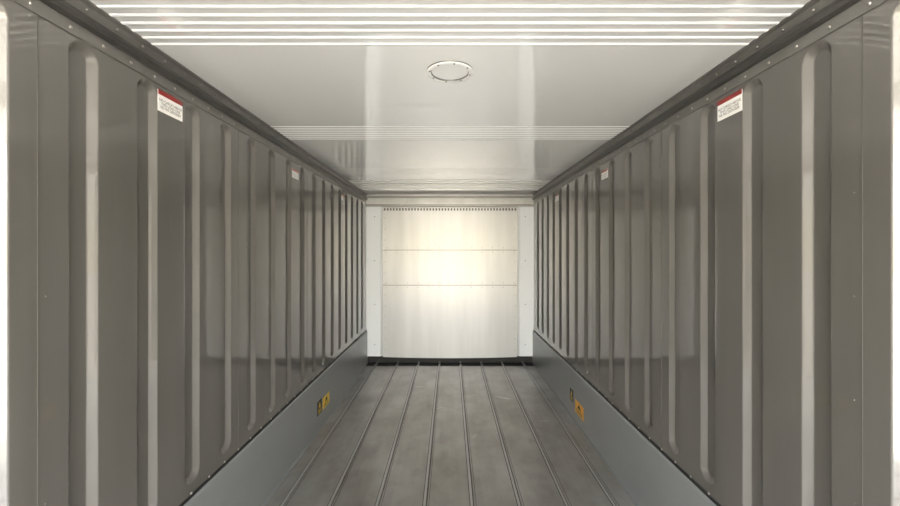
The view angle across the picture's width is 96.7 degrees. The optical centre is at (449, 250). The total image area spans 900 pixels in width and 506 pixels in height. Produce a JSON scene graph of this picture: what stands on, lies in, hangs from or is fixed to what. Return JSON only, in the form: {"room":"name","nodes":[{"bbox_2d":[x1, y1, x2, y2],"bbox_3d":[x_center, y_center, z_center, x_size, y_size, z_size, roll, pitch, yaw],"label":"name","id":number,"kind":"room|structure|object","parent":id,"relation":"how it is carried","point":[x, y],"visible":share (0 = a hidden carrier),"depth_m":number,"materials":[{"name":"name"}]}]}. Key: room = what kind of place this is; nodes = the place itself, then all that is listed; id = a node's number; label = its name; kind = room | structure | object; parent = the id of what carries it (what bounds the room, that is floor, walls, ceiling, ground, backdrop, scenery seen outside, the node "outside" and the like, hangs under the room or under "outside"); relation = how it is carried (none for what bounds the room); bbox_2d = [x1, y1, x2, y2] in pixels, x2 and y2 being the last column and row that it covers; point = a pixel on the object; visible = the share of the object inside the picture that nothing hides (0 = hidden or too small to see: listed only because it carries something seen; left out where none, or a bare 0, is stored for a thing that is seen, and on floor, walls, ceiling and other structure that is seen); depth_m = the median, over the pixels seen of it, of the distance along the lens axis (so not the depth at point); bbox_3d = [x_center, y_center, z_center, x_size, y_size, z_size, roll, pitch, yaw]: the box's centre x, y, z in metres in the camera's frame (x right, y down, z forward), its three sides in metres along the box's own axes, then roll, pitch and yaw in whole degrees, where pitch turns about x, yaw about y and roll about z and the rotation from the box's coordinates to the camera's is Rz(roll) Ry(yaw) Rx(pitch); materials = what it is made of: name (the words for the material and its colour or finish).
{"room":"shipping container interior","nodes":[
{"label":"shipping container interior","id":0,"kind":"room"},
{"bbox_2d":[0,0,365,505],"bbox_3d":[-1.189,0.393,2.410,0.092,2.575,6.620,0,0,0],"label":"wall","id":1,"kind":"structure","parent":0,"point":[168,285],"depth_m":1.50,"materials":[{"name":"metal"}]},
{"bbox_2d":[158,89,182,121],"bbox_3d":[-1.144,-0.594,1.639,0.003,0.084,0.143,0,0,0],"label":"label","id":2,"kind":"object","parent":1,"relation":"attached to","point":[169,105],"visible":1,"depth_m":1.64,"materials":[{"name":"white paper"}]},
{"bbox_2d":[12,0,367,202],"bbox_3d":[-1.135,-0.716,2.295,0.040,0.122,6.390,0,0,0],"label":"trim","id":3,"kind":"structure","parent":1,"relation":"attached to","point":[82,19],"depth_m":1.57,"materials":[{"name":"metal"}]},
{"bbox_2d":[179,330,367,505],"bbox_3d":[-1.143,1.306,2.300,0.064,0.488,6.400,0,0,0],"label":"baseboard","id":4,"kind":"structure","parent":1,"relation":"attached to","point":[253,474],"depth_m":2.65,"materials":[{"name":"grey metal"}]},
{"bbox_2d":[292,168,298,179],"bbox_3d":[-1.144,-0.568,2.960,0.003,0.065,0.120,0,0,0],"label":"label","id":5,"kind":"object","parent":1,"relation":"attached to","point":[295,174],"visible":1,"depth_m":2.96,"materials":[{"name":"white paper"}]},
{"bbox_2d":[317,398,321,416],"bbox_3d":[-1.128,1.350,3.460,0.003,0.120,0.120,0,0,0],"label":"sticker","id":6,"kind":"object","parent":1,"relation":"attached to","point":[319,403],"visible":1,"depth_m":3.46,"materials":[{"name":"black"}]},
{"bbox_2d":[323,392,328,408],"bbox_3d":[-1.128,1.360,3.645,0.003,0.100,0.190,0,0,0],"label":"warning sticker","id":7,"kind":"object","parent":1,"relation":"attached to","point":[326,398],"visible":1,"depth_m":3.63,"materials":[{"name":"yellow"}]},
{"bbox_2d":[90,0,809,188],"bbox_3d":[0.000,-0.834,2.425,2.350,0.123,6.650,0,0,0],"label":"ceiling","id":8,"kind":"structure","parent":0,"point":[348,82],"depth_m":1.67,"materials":[{"name":"white metal"}]},
{"bbox_2d":[427,60,472,81],"bbox_3d":[0.000,-0.770,1.725,0.200,0.011,0.200,0,0,0],"label":"cover","id":9,"kind":"object","parent":8,"relation":"attached to","point":[447,70],"depth_m":1.72,"materials":[{"name":"white plastic"}]},
{"bbox_2d":[265,366,634,505],"bbox_3d":[0.000,1.603,2.360,2.350,0.153,6.520,0,0,0],"label":"floor","id":10,"kind":"structure","parent":0,"point":[400,435],"depth_m":3.13,"materials":[{"name":"metal"}]},
{"bbox_2d":[366,356,533,365],"bbox_3d":[0.000,1.494,5.430,2.290,0.108,0.220,0,0,0],"label":"gutter","id":11,"kind":"object","parent":10,"relation":"on","point":[372,360],"visible":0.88,"depth_m":5.52,"materials":[{"name":"black metal"}]},
{"bbox_2d":[383,207,516,357],"bbox_3d":[0.000,0.393,5.613,2.350,2.575,0.214,0,0,0],"label":"wall","id":12,"kind":"structure","parent":0,"point":[450,273],"depth_m":5.51,"materials":[{"name":"metal"}]},
{"bbox_2d":[366,207,382,355],"bbox_3d":[-1.035,0.411,5.503,0.220,2.057,0.075,0,0,0],"label":"trim","id":13,"kind":"structure","parent":12,"relation":"attached to","point":[374,215],"depth_m":5.47,"materials":[{"name":"white metal"}]},
{"bbox_2d":[366,195,533,206],"bbox_3d":[0.000,-0.689,5.480,2.290,0.164,0.120,0,0,0],"label":"trim","id":14,"kind":"structure","parent":12,"relation":"attached to","point":[373,200],"depth_m":5.46,"materials":[{"name":"metal"}]},
{"bbox_2d":[349,181,550,194],"bbox_3d":[0.000,-0.769,4.985,2.290,0.023,1.170,0,0,0],"label":"trim","id":15,"kind":"structure","parent":12,"relation":"attached to","point":[368,191],"depth_m":5.03,"materials":[{"name":"silver metal"}]},
{"bbox_2d":[517,207,533,355],"bbox_3d":[1.035,0.411,5.503,0.220,2.057,0.075,0,0,0],"label":"trim","id":16,"kind":"structure","parent":12,"relation":"attached to","point":[525,215],"depth_m":5.47,"materials":[{"name":"white metal"}]},
{"bbox_2d":[534,0,899,505],"bbox_3d":[1.189,0.393,2.410,0.092,2.575,6.620,0,0,0],"label":"wall","id":17,"kind":"structure","parent":0,"point":[731,285],"depth_m":1.52,"materials":[{"name":"metal"}]},
{"bbox_2d":[570,388,572,401],"bbox_3d":[1.128,1.335,3.710,0.003,0.110,0.100,0,0,0],"label":"sticker","id":18,"kind":"object","parent":17,"relation":"attached to","point":[571,390],"visible":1,"depth_m":3.71,"materials":[{"name":"black"}]},
{"bbox_2d":[575,399,583,420],"bbox_3d":[1.128,1.385,3.490,0.003,0.110,0.220,0,0,0],"label":"warning sticker","id":19,"kind":"object","parent":17,"relation":"attached to","point":[579,409],"visible":1,"depth_m":3.48,"materials":[{"name":"orange"}]},
{"bbox_2d":[601,168,607,179],"bbox_3d":[1.144,-0.568,2.960,0.003,0.065,0.120,0,0,0],"label":"label","id":20,"kind":"object","parent":17,"relation":"attached to","point":[604,174],"visible":1,"depth_m":2.96,"materials":[{"name":"white paper"}]},
{"bbox_2d":[532,330,720,505],"bbox_3d":[1.143,1.306,2.300,0.064,0.488,6.400,0,0,0],"label":"baseboard","id":21,"kind":"structure","parent":17,"relation":"attached to","point":[646,474],"depth_m":2.65,"materials":[{"name":"grey metal"}]},
{"bbox_2d":[532,0,887,202],"bbox_3d":[1.135,-0.716,2.295,0.040,0.122,6.390,0,0,0],"label":"trim","id":22,"kind":"structure","parent":17,"relation":"attached to","point":[816,19],"depth_m":1.57,"materials":[{"name":"metal"}]},
{"bbox_2d":[717,89,741,121],"bbox_3d":[1.144,-0.594,1.639,0.003,0.084,0.143,0,0,0],"label":"label","id":23,"kind":"object","parent":17,"relation":"attached to","point":[730,105],"visible":1,"depth_m":1.64,"materials":[{"name":"white paper"}]}
]}

